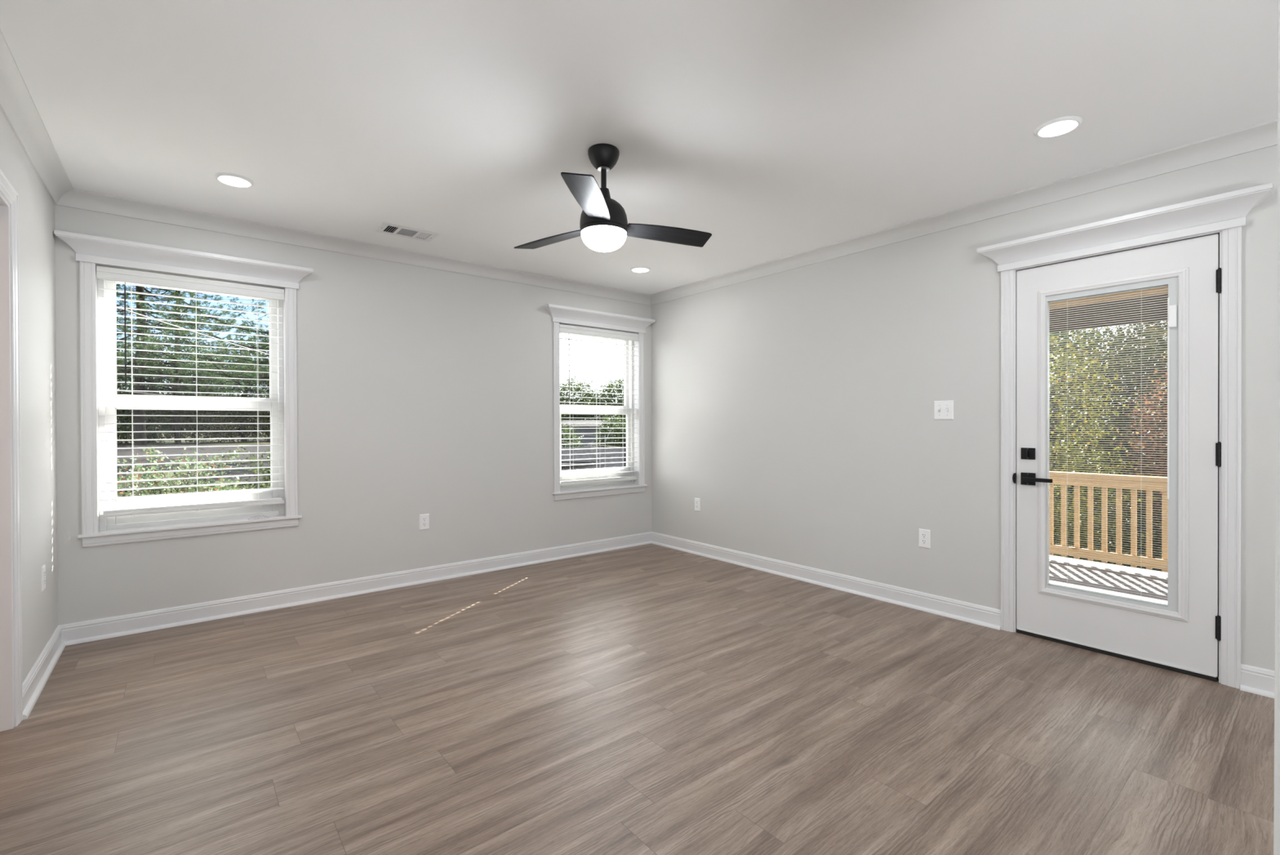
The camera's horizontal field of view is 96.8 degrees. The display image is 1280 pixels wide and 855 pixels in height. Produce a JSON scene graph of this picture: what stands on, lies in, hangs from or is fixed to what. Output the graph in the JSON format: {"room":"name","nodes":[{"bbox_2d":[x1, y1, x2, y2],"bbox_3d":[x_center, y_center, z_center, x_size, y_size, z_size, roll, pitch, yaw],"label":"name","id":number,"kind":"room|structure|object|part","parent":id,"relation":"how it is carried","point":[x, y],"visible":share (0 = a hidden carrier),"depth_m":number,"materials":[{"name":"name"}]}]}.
{"room":"empty living room","nodes":[
{"label":"empty living room","id":0,"kind":"room"},
{"bbox_2d":[0,109,57,683],"bbox_3d":[-0.669,-0.105,-0.105,0.130,2.585,8.340,0,0,-39],"label":"wall","id":1,"kind":"structure","parent":0,"point":[37,248],"depth_m":2.63,"materials":[{"name":"white paint"}]},
{"bbox_2d":[0,168,22,731],"bbox_3d":[-2.250,0.120,1.867,0.148,2.125,0.985,0,0,-39],"label":"door","id":2,"kind":"structure","parent":1,"relation":"in","point":[11,590],"depth_m":2.22,"materials":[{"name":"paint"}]},
{"bbox_3d":[-2.203,-0.910,1.903,0.018,0.065,0.985,0,0,-39],"label":"head casing","id":3,"kind":"part","parent":2,"relation":"part of","materials":[{"name":"paint"}]},
{"bbox_3d":[-2.489,0.119,2.265,0.018,2.125,0.065,0,0,-39],"label":"casing","id":4,"kind":"part","parent":2,"relation":"part of","materials":[{"name":"paint"}]},
{"bbox_2d":[0,28,72,204],"bbox_3d":[-1.768,-1.240,1.409,0.078,0.086,4.320,0,0,-39],"label":"trim","id":5,"kind":"structure","parent":1,"relation":"attached to","point":[17,105],"depth_m":2.34,"materials":[{"name":"paint"}]},
{"bbox_2d":[40,564,45,591],"bbox_3d":[-2.876,0.726,2.742,0.008,0.118,0.074,0,0,-39],"label":"wall outlet","id":6,"kind":"object","parent":1,"relation":"attached to","point":[43,567],"visible":1,"depth_m":2.73,"materials":[{"name":"white plastic"}]},
{"bbox_2d":[22,625,65,719],"bbox_3d":[-2.818,1.126,2.692,0.031,0.110,1.012,0,0,-39],"label":"baseboard","id":7,"kind":"structure","parent":1,"relation":"attached to","point":[35,681],"depth_m":2.62,"materials":[{"name":"paint"}]},
{"bbox_2d":[54,204,651,625],"bbox_3d":[-1.508,-0.125,4.488,4.340,2.585,0.140,0,0,-39],"label":"wall","id":8,"kind":"structure","parent":0,"point":[421,390],"depth_m":4.10,"materials":[{"name":"white paint"}]},
{"bbox_2d":[53,229,313,546],"bbox_3d":[-2.703,-0.196,3.481,1.202,1.706,0.244,0,0,-39],"label":"window","id":9,"kind":"structure","parent":8,"relation":"in","point":[92,251],"depth_m":3.38,"materials":[{"name":"paint"}]},
{"bbox_3d":[-3.048,-0.155,3.142,0.063,1.515,0.018,0,0,-39],"label":"casing","id":10,"kind":"part","parent":9,"relation":"part of","materials":[{"name":"paint"}]},
{"bbox_3d":[-2.656,-0.999,3.415,1.202,0.098,0.084,0,0,-39],"label":"head crown","id":11,"kind":"part","parent":9,"relation":"part of","materials":[{"name":"paint"}]},
{"bbox_3d":[-2.687,0.594,3.474,1.064,0.016,0.109,0,0,-39],"label":"sill","id":12,"kind":"part","parent":9,"relation":"part of","materials":[{"name":"paint"}]},
{"bbox_2d":[96,266,284,517],"bbox_3d":[-2.696,-0.195,3.471,0.892,1.421,0.072,0,0,-39],"label":"window blind","id":13,"kind":"object","parent":9,"relation":"attached to","point":[102,273],"visible":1,"depth_m":3.42,"materials":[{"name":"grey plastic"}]},
{"bbox_3d":[-2.932,-0.167,3.286,0.019,1.369,0.064,0,0,-39],"label":"ladder cord","id":14,"kind":"part","parent":13,"relation":"part of","materials":[{"name":"white fabric"}]},
{"bbox_3d":[-2.697,0.484,3.479,0.884,0.036,0.050,0,0,-39],"label":"rail","id":15,"kind":"part","parent":13,"relation":"part of","materials":[{"name":"white plastic"}]},
{"bbox_3d":[-2.702,-0.169,3.471,0.019,1.369,0.064,0,0,-39],"label":"ladder cord","id":16,"kind":"part","parent":13,"relation":"part of","materials":[{"name":"white fabric"}]},
{"bbox_3d":[-2.461,-0.171,3.667,0.019,1.369,0.064,0,0,-39],"label":"ladder cord","id":17,"kind":"part","parent":13,"relation":"part of","materials":[{"name":"white fabric"}]},
{"bbox_3d":[-2.752,-0.164,3.542,0.900,1.503,0.088,0,0,-39],"label":"frame","id":18,"kind":"part","parent":9,"relation":"part of","materials":[{"name":"plastic"}]},
{"bbox_3d":[-2.762,-0.509,3.550,0.844,0.770,0.026,0,0,-39],"label":"sash","id":19,"kind":"part","parent":9,"relation":"part of","materials":[{"name":"plastic"}]},
{"bbox_3d":[-2.740,0.198,3.530,0.844,0.734,0.026,0,0,-39],"label":"sash","id":20,"kind":"part","parent":9,"relation":"part of","materials":[{"name":"plastic"}]},
{"bbox_3d":[-2.299,-0.161,3.747,0.063,1.515,0.018,0,0,-39],"label":"casing","id":21,"kind":"part","parent":9,"relation":"part of","materials":[{"name":"paint"}]},
{"bbox_2d":[57,187,650,305],"bbox_3d":[-1.498,-1.256,4.354,4.200,0.086,0.078,0,0,-39],"label":"trim","id":22,"kind":"structure","parent":8,"relation":"attached to","point":[76,197],"depth_m":3.80,"materials":[{"name":"paint"}]},
{"bbox_2d":[59,531,651,645],"bbox_3d":[-1.505,1.113,4.384,4.200,0.110,0.031,0,0,-39],"label":"baseboard","id":23,"kind":"structure","parent":8,"relation":"attached to","point":[85,631],"depth_m":3.82,"materials":[{"name":"paint"}]},
{"bbox_2d":[419,513,429,529],"bbox_3d":[-1.630,0.714,4.297,0.074,0.118,0.008,0,0,-39],"label":"wall outlet","id":24,"kind":"object","parent":8,"relation":"attached to","point":[424,518],"visible":1,"depth_m":4.29,"materials":[{"name":"white plastic"}]},
{"bbox_2d":[543,303,655,500],"bbox_3d":[-0.389,-0.212,5.352,1.202,1.706,0.244,0,0,-39],"label":"window","id":25,"kind":"structure","parent":8,"relation":"in","point":[560,314],"depth_m":5.41,"materials":[{"name":"paint"}]},
{"bbox_3d":[-0.734,-0.172,5.013,0.063,1.515,0.018,0,0,-39],"label":"casing","id":26,"kind":"part","parent":25,"relation":"part of","materials":[{"name":"paint"}]},
{"bbox_3d":[-0.447,-0.525,5.421,0.844,0.770,0.026,0,0,-39],"label":"sash","id":27,"kind":"part","parent":25,"relation":"part of","materials":[{"name":"plastic"}]},
{"bbox_3d":[-0.426,0.182,5.401,0.844,0.734,0.026,0,0,-39],"label":"sash","id":28,"kind":"part","parent":25,"relation":"part of","materials":[{"name":"plastic"}]},
{"bbox_3d":[-0.438,-0.181,5.412,0.900,1.503,0.088,0,0,-39],"label":"frame","id":29,"kind":"part","parent":25,"relation":"part of","materials":[{"name":"plastic"}]},
{"bbox_2d":[559,324,638,485],"bbox_3d":[-0.381,-0.196,5.342,0.892,1.452,0.072,0,0,-39],"label":"window blind","id":30,"kind":"object","parent":25,"relation":"attached to","point":[562,328],"visible":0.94,"depth_m":5.31,"materials":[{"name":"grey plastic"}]},
{"bbox_3d":[-0.388,-0.170,5.342,0.019,1.400,0.064,0,0,-39],"label":"ladder cord","id":31,"kind":"part","parent":30,"relation":"part of","materials":[{"name":"white fabric"}]},
{"bbox_3d":[-0.383,0.499,5.350,0.884,0.036,0.050,0,0,-39],"label":"rail","id":32,"kind":"part","parent":30,"relation":"part of","materials":[{"name":"white plastic"}]},
{"bbox_3d":[-0.372,0.577,5.344,1.064,0.016,0.109,0,0,-39],"label":"sill","id":33,"kind":"part","parent":25,"relation":"part of","materials":[{"name":"paint"}]},
{"bbox_3d":[-0.341,-1.016,5.285,1.202,0.098,0.084,0,0,-39],"label":"head crown","id":34,"kind":"part","parent":25,"relation":"part of","materials":[{"name":"paint"}]},
{"bbox_3d":[0.015,-0.177,5.618,0.063,1.515,0.018,0,0,-39],"label":"casing","id":35,"kind":"part","parent":25,"relation":"part of","materials":[{"name":"paint"}]},
{"bbox_2d":[0,543,1274,854],"bbox_3d":[0.713,1.238,0.925,7.380,0.120,8.480,0,0,-39],"label":"floor","id":36,"kind":"structure","parent":0,"point":[648,699],"depth_m":2.18,"materials":[{"name":"wood"}]},
{"bbox_2d":[0,0,1278,294],"bbox_3d":[0.705,-1.337,0.912,7.380,0.100,8.480,0,0,-39],"label":"ceiling","id":37,"kind":"structure","parent":0,"point":[772,130],"depth_m":2.29,"materials":[{"name":"paint"}]},
{"bbox_2d":[214,172,253,187],"bbox_3d":[-2.107,-1.282,2.953,0.168,0.011,0.168,0,0,-39],"label":"recessed light","id":38,"kind":"object","parent":37,"relation":"in","point":[229,179],"visible":1,"depth_m":2.95,"materials":[{"name":"white plastic"}]},
{"bbox_2d":[374,222,439,242],"bbox_3d":[-1.542,-1.337,3.764,0.356,0.102,0.204,0,0,-39],"label":"ceiling vent","id":39,"kind":"object","parent":37,"relation":"in","point":[385,228],"visible":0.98,"depth_m":3.77,"materials":[{"name":"metal"}]},
{"bbox_2d":[514,143,711,252],"bbox_3d":[-0.156,-1.060,2.738,0.988,0.465,0.978,0,0,-39],"label":"ceiling fan","id":40,"kind":"object","parent":37,"relation":"hanging from","point":[604,226],"visible":1,"depth_m":2.60,"materials":[{"name":"metal"}]},
{"bbox_3d":[-0.435,-0.944,2.857,0.457,0.033,0.136,0,0,37],"label":"blade","id":41,"kind":"part","parent":40,"relation":"part of","materials":[{"name":"black plastic"}]},
{"bbox_3d":[-0.209,-0.942,2.326,0.136,0.033,0.457,0,0,7],"label":"blade","id":42,"kind":"part","parent":40,"relation":"part of","materials":[{"name":"black plastic"}]},
{"bbox_3d":[-0.169,-0.868,2.657,0.212,0.082,0.212,0,0,-39],"label":"lamp shade","id":43,"kind":"part","parent":40,"relation":"part of","materials":[{"name":"white glass"}]},
{"bbox_3d":[0.138,-0.945,2.787,0.457,0.033,0.136,0,0,-23],"label":"blade","id":44,"kind":"part","parent":40,"relation":"part of","materials":[{"name":"black plastic"}]},
{"bbox_2d":[630,266,650,272],"bbox_3d":[0.004,-1.297,4.673,0.168,0.011,0.168,0,0,-39],"label":"recessed light","id":45,"kind":"object","parent":37,"relation":"in","point":[637,268],"visible":1,"depth_m":4.66,"materials":[{"name":"white plastic"}]},
{"bbox_2d":[1034,115,1082,137],"bbox_3d":[1.802,-1.292,2.451,0.168,0.011,0.168,0,0,-39],"label":"recessed light","id":46,"kind":"object","parent":37,"relation":"in","point":[1063,125],"visible":1,"depth_m":2.45,"materials":[{"name":"white plastic"}]},
{"bbox_2d":[651,144,1277,671],"bbox_3d":[1.564,-0.132,4.027,0.140,2.585,4.440,0,0,-39],"label":"wall","id":47,"kind":"structure","parent":0,"point":[797,405],"depth_m":3.83,"materials":[{"name":"white paint"}]},
{"bbox_2d":[694,497,700,511],"bbox_3d":[0.525,0.706,5.203,0.008,0.118,0.074,0,0,-39],"label":"wall outlet","id":48,"kind":"object","parent":47,"relation":"attached to","point":[697,500],"visible":1,"depth_m":5.20,"materials":[{"name":"white plastic"}]},
{"bbox_2d":[651,531,1000,630],"bbox_3d":[1.091,1.105,4.488,0.031,0.110,3.133,0,0,-39],"label":"baseboard","id":49,"kind":"structure","parent":47,"relation":"attached to","point":[980,615],"depth_m":4.01,"materials":[{"name":"paint"}]},
{"bbox_2d":[918,528,930,548],"bbox_3d":[1.809,0.707,3.615,0.008,0.118,0.074,0,0,-39],"label":"wall outlet","id":50,"kind":"object","parent":47,"relation":"attached to","point":[924,535],"visible":1,"depth_m":3.61,"materials":[{"name":"white plastic"}]},
{"bbox_2d":[921,533,927,537],"bbox_3d":[1.807,0.687,3.613,0.003,0.027,0.034,0,0,-39],"label":"receptacle","id":51,"kind":"object","parent":50,"relation":"attached to","point":[923,535],"depth_m":3.61,"materials":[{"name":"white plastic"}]},
{"bbox_2d":[933,400,953,419],"bbox_3d":[1.875,-0.107,3.516,0.019,0.118,0.116,0,0,-39],"label":"light switch","id":52,"kind":"object","parent":47,"relation":"attached to","point":[943,410],"visible":1,"depth_m":3.52,"materials":[{"name":"white plastic"}]},
{"bbox_2d":[649,119,1277,305],"bbox_3d":[1.438,-1.263,4.000,0.078,0.086,4.320,0,0,-39],"label":"trim","id":53,"kind":"structure","parent":47,"relation":"attached to","point":[1264,135],"depth_m":3.15,"materials":[{"name":"paint"}]},
{"bbox_2d":[977,182,1274,688],"bbox_3d":[2.425,0.069,2.939,0.292,2.208,1.144,0,0,-39],"label":"door","id":54,"kind":"structure","parent":47,"relation":"in","point":[1193,248],"depth_m":2.79,"materials":[{"name":"paint"}]},
{"bbox_3d":[2.097,0.133,3.245,0.018,2.060,0.062,0,0,-39],"label":"casing","id":55,"kind":"part","parent":54,"relation":"part of","materials":[{"name":"paint"}]},
{"bbox_3d":[2.120,0.287,3.219,0.024,0.058,0.010,0,0,-39],"label":"strike plate","id":56,"kind":"part","parent":54,"relation":"part of","materials":[{"name":"black metal"}]},
{"bbox_3d":[2.178,0.286,3.110,0.056,0.022,0.144,0,0,-39],"label":"lever handle","id":57,"kind":"part","parent":54,"relation":"part of","materials":[{"name":"black metal"}]},
{"bbox_2d":[1048,288,1168,600],"bbox_3d":[2.397,0.084,2.929,0.012,1.510,0.483,0,0,-39],"label":"mini blind","id":58,"kind":"object","parent":54,"relation":"attached to","point":[1133,289],"depth_m":2.92,"materials":[{"name":"white plastic"}]},
{"bbox_3d":[2.397,0.088,2.929,0.014,1.548,0.485,0,0,-39],"label":"mini blind rail","id":59,"kind":"part","parent":54,"relation":"part of","materials":[{"name":"white plastic"}]},
{"bbox_3d":[2.387,0.082,2.903,0.026,1.667,0.602,0,0,-39],"label":"lite frame","id":60,"kind":"part","parent":54,"relation":"part of","materials":[{"name":"paint"}]},
{"bbox_3d":[2.344,-0.981,2.871,0.092,0.106,1.144,0,0,-39],"label":"head crown","id":61,"kind":"part","parent":54,"relation":"part of","materials":[{"name":"paint"}]},
{"bbox_3d":[2.656,0.134,2.553,0.018,2.060,0.062,0,0,-39],"label":"casing","id":62,"kind":"part","parent":54,"relation":"part of","materials":[{"name":"paint"}]},
{"bbox_2d":[1240,663,1274,697],"bbox_3d":[2.748,1.109,2.438,0.031,0.110,0.236,0,0,-39],"label":"baseboard","id":63,"kind":"structure","parent":47,"relation":"attached to","point":[1256,680],"depth_m":2.49,"materials":[{"name":"paint"}]},
{"bbox_3d":[2.743,1.155,2.434,0.019,0.020,0.236,0,0,-39],"label":"shoe moulding","id":64,"kind":"part","parent":63,"relation":"part of","materials":[{"name":"paint"}]},
{"bbox_2d":[1273,0,1279,854],"bbox_3d":[0.885,-0.104,0.699,0.500,2.565,0.117,0,0,-39],"label":"wall","id":65,"kind":"structure","parent":0,"point":[1277,660],"depth_m":0.59,"materials":[{"name":"white paint"}]},
{"label":"outside","id":66,"kind":"structure","parent":0,"visible":0},
{"bbox_2d":[116,393,1157,568],"bbox_3d":[-6.235,0.385,26.296,84.000,4.880,80.000,0,0,-39],"label":"lawn","id":67,"kind":"structure","parent":66,"point":[255,442],"depth_m":22.05,"materials":[{"name":"green plant"}]},
{"bbox_2d":[116,334,133,424],"bbox_3d":[-22.252,-1.649,20.990,3.688,5.053,6.038,0,0,40],"label":"tree","id":68,"kind":"object","parent":67,"relation":"on","point":[117,335],"visible":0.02,"depth_m":22.37,"materials":[{"name":"green plant"}]},
{"bbox_2d":[116,465,151,499],"bbox_3d":[-5.492,1.002,5.436,1.428,1.257,1.565,0,0,16],"label":"shrub","id":69,"kind":"object","parent":67,"relation":"on","point":[120,475],"visible":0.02,"depth_m":5.66,"materials":[{"name":"green plant"}]},
{"bbox_2d":[116,306,200,386],"bbox_3d":[-14.590,-4.503,11.544,9.116,11.213,8.300,0,0,-39],"label":"pine tree","id":70,"kind":"object","parent":67,"relation":"on","point":[177,308],"visible":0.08,"depth_m":13.23,"materials":[{"name":"green plant"}]},
{"bbox_2d":[116,329,226,443],"bbox_3d":[-19.345,-1.565,22.078,3.879,5.053,6.249,0,0,40],"label":"tree","id":71,"kind":"object","parent":67,"relation":"on","point":[125,419],"visible":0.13,"depth_m":21.78,"materials":[{"name":"green plant"}]},
{"bbox_2d":[116,444,249,498],"bbox_3d":[-4.861,0.950,5.800,1.169,1.517,1.744,0,0,34],"label":"shrub","id":72,"kind":"object","parent":67,"relation":"on","point":[169,474],"visible":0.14,"depth_m":5.82,"materials":[{"name":"green plant"}]},
{"bbox_2d":[115,287,269,397],"bbox_3d":[-9.025,-5.527,15.014,7.980,13.210,8.191,0,0,-13],"label":"pine tree","id":73,"kind":"object","parent":67,"relation":"on","point":[182,332],"visible":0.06,"depth_m":13.67,"materials":[{"name":"green plant"}]},
{"bbox_2d":[115,284,269,444],"bbox_3d":[-17.451,-6.277,19.899,9.270,14.231,10.995,0,0,22],"label":"pine tree","id":74,"kind":"object","parent":67,"relation":"on","point":[138,386],"visible":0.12,"depth_m":19.61,"materials":[{"name":"green plant"}]},
{"bbox_2d":[115,283,269,444],"bbox_3d":[-17.449,-5.782,20.499,7.539,13.203,7.721,0,0,-39],"label":"pine tree","id":75,"kind":"object","parent":67,"relation":"on","point":[175,419],"visible":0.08,"depth_m":20.65,"materials":[{"name":"green plant"}]},
{"bbox_2d":[146,320,270,443],"bbox_3d":[-16.599,-1.882,23.454,3.851,5.452,6.634,0,0,32],"label":"tree","id":76,"kind":"object","parent":67,"relation":"on","point":[207,412],"visible":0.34,"depth_m":22.70,"materials":[{"name":"green plant"}]},
{"bbox_2d":[174,475,271,493],"bbox_3d":[-4.148,1.052,5.781,1.200,1.112,1.483,0,0,25],"label":"shrub","id":77,"kind":"object","parent":67,"relation":"on","point":[228,486],"visible":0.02,"depth_m":5.74,"materials":[{"name":"green plant"}]},
{"bbox_2d":[221,446,271,491],"bbox_3d":[-3.921,0.872,6.259,1.155,1.562,1.006,0,0,0],"label":"shrub","id":78,"kind":"object","parent":67,"relation":"on","point":[268,477],"visible":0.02,"depth_m":6.04,"materials":[{"name":"green plant"}]},
{"bbox_3d":[-3.897,0.905,6.271,1.020,1.324,0.933,0,0,3],"label":"stem","id":79,"kind":"part","parent":78,"relation":"part of","materials":[{"name":"green plant"}]},
{"bbox_2d":[253,388,270,441],"bbox_3d":[-14.749,-0.804,26.360,3.700,5.154,6.286,0,0,34],"label":"tree","id":80,"kind":"object","parent":67,"relation":"on","point":[268,388],"visible":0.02,"depth_m":24.61,"materials":[{"name":"green plant"}]},
{"bbox_2d":[116,444,590,488],"bbox_3d":[-19.366,0.598,13.272,31.200,0.747,21.049,0,0,-39],"label":"road","id":81,"kind":"structure","parent":67,"relation":"on","point":[178,451],"depth_m":14.68,"materials":[{"name":"grey asphalt"}]},
{"bbox_2d":[560,414,588,447],"bbox_3d":[-2.539,0.947,18.377,1.507,2.729,1.936,0,0,30],"label":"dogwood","id":82,"kind":"object","parent":67,"relation":"on","point":[564,436],"visible":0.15,"depth_m":18.26,"materials":[{"name":"green plant"}]},
{"bbox_2d":[560,373,615,420],"bbox_3d":[-4.145,-0.646,35.187,5.911,5.333,5.475,0,0,18],"label":"tree","id":83,"kind":"object","parent":67,"relation":"on","point":[575,391],"visible":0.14,"depth_m":34.40,"materials":[{"name":"green plant"}]},
{"bbox_2d":[560,419,617,447],"bbox_3d":[-2.622,1.385,26.083,3.600,3.440,4.400,0,0,-1],"label":"house","id":84,"kind":"structure","parent":67,"relation":"on","point":[580,431],"depth_m":24.29,"materials":[{"name":"grey"}]},
{"bbox_2d":[561,444,624,471],"bbox_3d":[-0.821,1.574,15.006,6.287,2.280,0.149,0,0,0],"label":"fence","id":85,"kind":"object","parent":67,"relation":"on","point":[611,450],"visible":0.09,"depth_m":14.93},
{"bbox_2d":[573,373,626,442],"bbox_3d":[-1.048,-0.516,35.107,5.954,5.837,6.206,0,0,29],"label":"tree","id":86,"kind":"object","parent":67,"relation":"on","point":[620,401],"visible":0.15,"depth_m":34.09,"materials":[{"name":"green plant"}]},
{"bbox_2d":[604,428,611,467],"bbox_3d":[-0.681,1.145,12.279,0.159,2.263,0.020,0,0,0],"label":"antenna mast","id":87,"kind":"object","parent":67,"relation":"on","point":[611,428],"visible":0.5,"depth_m":12.27,"materials":[{"name":"grey metal"}]},
{"bbox_2d":[122,391,604,436],"bbox_3d":[-5.539,-0.329,9.401,11.159,1.122,0.014,0,0,-31],"label":"cable","id":88,"kind":"object","parent":87,"relation":"attached to","point":[122,391],"visible":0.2,"depth_m":8.45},
{"bbox_2d":[591,414,626,452],"bbox_3d":[-0.676,0.727,22.073,2.403,3.106,1.895,0,0,-14],"label":"shrub","id":89,"kind":"object","parent":67,"relation":"on","point":[608,419],"visible":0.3,"depth_m":21.67,"materials":[{"name":"green plant"}]},
{"bbox_2d":[624,428,626,467],"bbox_3d":[-0.173,0.885,10.400,0.087,2.826,0.465,0,0,21],"label":"bare trunk","id":90,"kind":"object","parent":67,"relation":"on","point":[625,428],"visible":0.06,"depth_m":10.21,"materials":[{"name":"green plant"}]},
{"bbox_2d":[1049,325,1143,523],"bbox_3d":[10.302,-0.091,14.412,4.378,6.384,4.701,0,0,31],"label":"tree","id":91,"kind":"object","parent":67,"relation":"on","point":[1140,326],"visible":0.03,"depth_m":13.37,"materials":[{"name":"green plant"}]},
{"bbox_2d":[1049,327,1159,555],"bbox_3d":[7.013,0.464,9.551,2.416,4.939,2.376,0,0,8],"label":"tree","id":92,"kind":"object","parent":67,"relation":"on","point":[1091,397],"visible":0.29,"depth_m":9.19,"materials":[{"name":"green plant"}]},
{"bbox_2d":[1051,484,1161,570],"bbox_3d":[6.522,1.750,8.486,2.152,1.895,1.610,0,0,19],"label":"shrub","id":93,"kind":"object","parent":67,"relation":"on","point":[1095,531],"visible":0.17,"depth_m":8.25,"materials":[{"name":"green plant"}]},
{"bbox_2d":[1049,320,1167,551],"bbox_3d":[9.258,0.307,11.148,3.632,5.414,3.222,0,0,10],"label":"tree","id":94,"kind":"object","parent":67,"relation":"on","point":[1113,408],"visible":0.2,"depth_m":10.74,"materials":[{"name":"green plant"}]},
{"bbox_2d":[1081,492,1167,572],"bbox_3d":[7.520,1.884,8.466,2.042,1.936,1.677,0,0,21],"label":"shrub","id":95,"kind":"object","parent":67,"relation":"on","point":[1156,530],"visible":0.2,"depth_m":8.37,"materials":[{"name":"green plant"}]},
{"bbox_2d":[1087,320,1167,525],"bbox_3d":[12.667,-0.203,13.403,4.686,6.369,4.197,0,0,-23],"label":"tree","id":96,"kind":"object","parent":67,"relation":"on","point":[1166,320],"visible":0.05,"depth_m":13.34,"materials":[{"name":"green plant"}]},
{"bbox_2d":[1095,352,1167,567],"bbox_3d":[8.693,0.885,9.260,2.069,4.284,2.064,0,0,10],"label":"tree","id":97,"kind":"object","parent":67,"relation":"on","point":[1164,431],"visible":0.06,"depth_m":9.37,"materials":[{"name":"green plant"}]},
{"bbox_2d":[1145,491,1161,558],"bbox_3d":[8.206,1.767,7.822,1.460,2.250,2.055,0,0,-39],"label":"shrub","id":98,"kind":"object","parent":67,"relation":"on","point":[1160,491],"visible":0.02,"depth_m":8.23,"materials":[{"name":"green plant"}]},
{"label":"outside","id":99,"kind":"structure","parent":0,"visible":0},
{"bbox_2d":[1048,555,1167,604],"bbox_3d":[3.595,1.369,4.283,3.284,0.032,4.600,0,0,-39],"label":"porch deck","id":100,"kind":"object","parent":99,"point":[1080,586],"visible":0.06,"depth_m":5.07,"materials":[{"name":"grey wood"}]},
{"bbox_2d":[1048,471,1168,571],"bbox_3d":[4.619,1.135,5.239,0.140,1.420,3.650,0,0,-39],"label":"porch railing","id":101,"kind":"object","parent":100,"relation":"on","point":[1162,479],"visible":0.24,"depth_m":5.37,"materials":[{"name":"brown wood"}]},
{"bbox_3d":[4.596,0.529,5.220,0.038,0.088,3.500,0,0,-39],"label":"rail","id":102,"kind":"part","parent":101,"relation":"part of","materials":[{"name":"brown wood"}]},
{"bbox_3d":[4.616,0.466,5.236,0.140,0.038,3.500,0,0,-39],"label":"cap rail","id":103,"kind":"part","parent":101,"relation":"part of","materials":[{"name":"brown wood"}]},
{"bbox_3d":[4.599,1.227,5.223,0.038,0.085,3.500,0,0,-39],"label":"rail","id":104,"kind":"part","parent":101,"relation":"part of","materials":[{"name":"brown wood"}]},
{"bbox_3d":[2.941,-0.106,-0.222,5.340,2.565,3.900,0,0,-39],"label":"wall","id":105,"kind":"structure","parent":0,"visible":0},
{"bbox_2d":[1049,286,1168,332],"bbox_3d":[3.743,-1.163,4.075,3.300,0.408,4.700,0,0,-39],"label":"porch roof","id":106,"kind":"structure","parent":105,"relation":"attached to","point":[1166,286],"depth_m":5.37,"materials":[{"name":"brown wood"}]},
{"bbox_3d":[4.831,-1.231,4.955,0.100,0.076,4.500,0,0,-39],"label":"plate","id":107,"kind":"part","parent":106,"relation":"part of","materials":[{"name":"brown wood"}]},
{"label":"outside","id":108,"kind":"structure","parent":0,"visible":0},
{"bbox_2d":[117,307,269,355],"bbox_3d":[-6.132,-1.293,11.716,0.016,0.374,16.840,0,0,-6],"label":"cable","id":109,"kind":"object","parent":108,"point":[117,308],"visible":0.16,"depth_m":7.10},
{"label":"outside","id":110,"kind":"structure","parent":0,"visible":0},
{"bbox_2d":[561,440,622,447],"bbox_3d":[-0.810,0.228,8.049,5.921,0.610,0.012,0,0,-1],"label":"cable","id":111,"kind":"object","parent":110,"point":[562,441],"visible":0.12,"depth_m":8.05,"materials":[{"name":"black"}]}
]}

